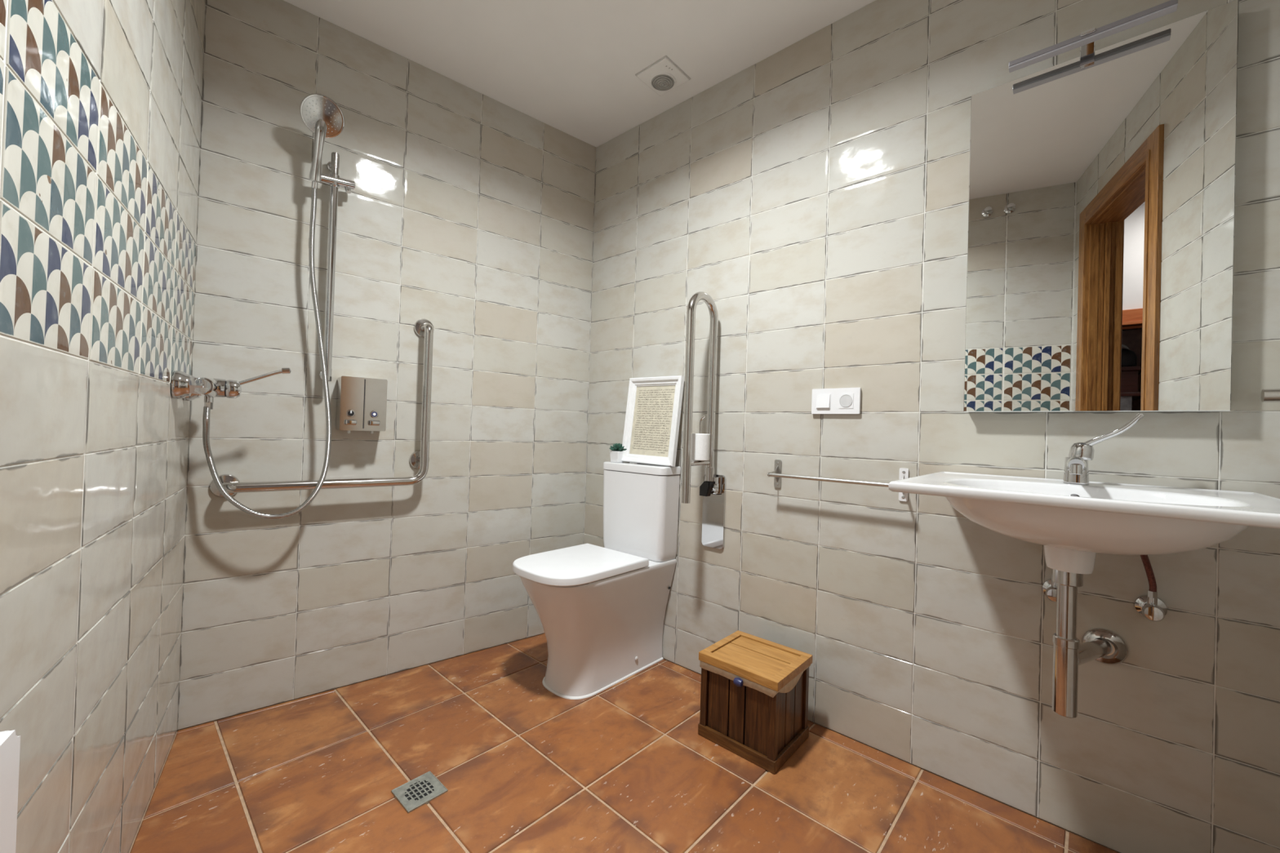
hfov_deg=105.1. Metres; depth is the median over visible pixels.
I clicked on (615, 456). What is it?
pot
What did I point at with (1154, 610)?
angle valve
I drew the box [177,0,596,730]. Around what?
wall
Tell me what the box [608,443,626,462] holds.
potted succulent
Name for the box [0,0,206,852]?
wall
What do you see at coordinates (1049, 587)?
angle valve
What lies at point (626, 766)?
floor
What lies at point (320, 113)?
shower
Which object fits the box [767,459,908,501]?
towel bar
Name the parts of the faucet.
spout, lever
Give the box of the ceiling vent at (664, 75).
[635,55,690,96]
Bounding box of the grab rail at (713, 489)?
[680,291,725,549]
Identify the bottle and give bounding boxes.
[1052,642,1079,718]
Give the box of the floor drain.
[391,771,448,813]
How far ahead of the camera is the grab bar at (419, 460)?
1.83 m
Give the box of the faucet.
[1062,413,1144,484]
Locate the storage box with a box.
[697,630,812,773]
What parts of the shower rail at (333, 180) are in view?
rail, slider knob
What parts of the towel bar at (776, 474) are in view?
bracket arm, wall plate, wall plate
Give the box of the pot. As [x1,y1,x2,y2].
[609,450,624,462]
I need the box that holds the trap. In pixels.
[1052,568,1128,718]
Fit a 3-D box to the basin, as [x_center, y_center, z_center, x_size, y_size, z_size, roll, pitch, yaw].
[0.914,0.214,1.034,0.586,0.172,0.528,1,-1,42]
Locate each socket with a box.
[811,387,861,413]
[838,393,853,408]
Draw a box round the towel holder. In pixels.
[1261,388,1279,402]
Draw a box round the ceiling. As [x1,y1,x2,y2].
[284,0,875,146]
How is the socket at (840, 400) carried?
attached to the wall at (817, 192)
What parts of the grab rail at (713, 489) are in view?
roll post, wall plate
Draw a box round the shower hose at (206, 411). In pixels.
[202,187,331,519]
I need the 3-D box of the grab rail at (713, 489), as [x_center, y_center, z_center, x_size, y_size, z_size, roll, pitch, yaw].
[0.234,-0.017,1.862,0.099,0.982,0.208,1,-1,42]
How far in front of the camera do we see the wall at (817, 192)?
1.47 m
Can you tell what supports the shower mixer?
attached to the wall at (100, 100)
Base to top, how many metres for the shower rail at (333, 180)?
0.792 m
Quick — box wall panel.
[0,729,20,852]
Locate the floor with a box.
[128,633,1119,852]
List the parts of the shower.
handle, spray plate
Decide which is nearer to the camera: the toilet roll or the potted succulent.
the toilet roll
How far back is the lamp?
1.17 m
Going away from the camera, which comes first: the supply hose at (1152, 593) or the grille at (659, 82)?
the supply hose at (1152, 593)
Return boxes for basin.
[888,471,1279,573]
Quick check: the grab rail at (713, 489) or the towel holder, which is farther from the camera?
the grab rail at (713, 489)
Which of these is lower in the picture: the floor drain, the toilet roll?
the floor drain
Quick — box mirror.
[963,0,1239,411]
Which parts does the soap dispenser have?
panel, panel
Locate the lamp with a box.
[1008,0,1177,72]
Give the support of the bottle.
on the trap
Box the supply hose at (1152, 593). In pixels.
[1139,555,1157,599]
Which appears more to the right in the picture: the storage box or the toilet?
the storage box
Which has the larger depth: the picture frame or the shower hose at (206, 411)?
the picture frame
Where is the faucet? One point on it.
(1076, 471)
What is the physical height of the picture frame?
0.378 m
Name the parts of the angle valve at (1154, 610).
knob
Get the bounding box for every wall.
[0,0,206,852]
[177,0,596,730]
[583,0,1279,852]
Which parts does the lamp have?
arm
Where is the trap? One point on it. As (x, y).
(1105, 646)
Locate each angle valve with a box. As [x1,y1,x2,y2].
[1041,578,1057,602]
[1133,595,1167,622]
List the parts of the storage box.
post, lid rail, rail, lid rail, post, lid rail, lid rail, rail, post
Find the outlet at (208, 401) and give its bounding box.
[204,396,213,409]
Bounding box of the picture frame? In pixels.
[622,375,684,466]
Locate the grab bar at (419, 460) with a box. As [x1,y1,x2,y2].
[209,319,434,497]
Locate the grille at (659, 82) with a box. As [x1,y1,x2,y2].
[651,74,674,90]
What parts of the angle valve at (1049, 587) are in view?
knob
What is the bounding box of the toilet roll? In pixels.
[691,433,709,460]
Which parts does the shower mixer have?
lever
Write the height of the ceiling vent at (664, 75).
0.024 m
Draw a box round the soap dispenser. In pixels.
[335,376,387,433]
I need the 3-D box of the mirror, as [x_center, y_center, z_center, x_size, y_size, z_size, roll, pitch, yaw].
[1.102,-0.478,1.219,0.479,0.883,0.040,1,-1,42]
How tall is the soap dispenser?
0.198 m
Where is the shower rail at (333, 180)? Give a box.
[319,151,355,382]
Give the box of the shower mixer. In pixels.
[171,367,291,409]
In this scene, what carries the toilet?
on the floor
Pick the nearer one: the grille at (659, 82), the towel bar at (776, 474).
the towel bar at (776, 474)
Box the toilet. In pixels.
[512,461,680,699]
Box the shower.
[299,93,344,189]
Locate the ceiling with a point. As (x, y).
(571, 66)
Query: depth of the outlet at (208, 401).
1.40 m

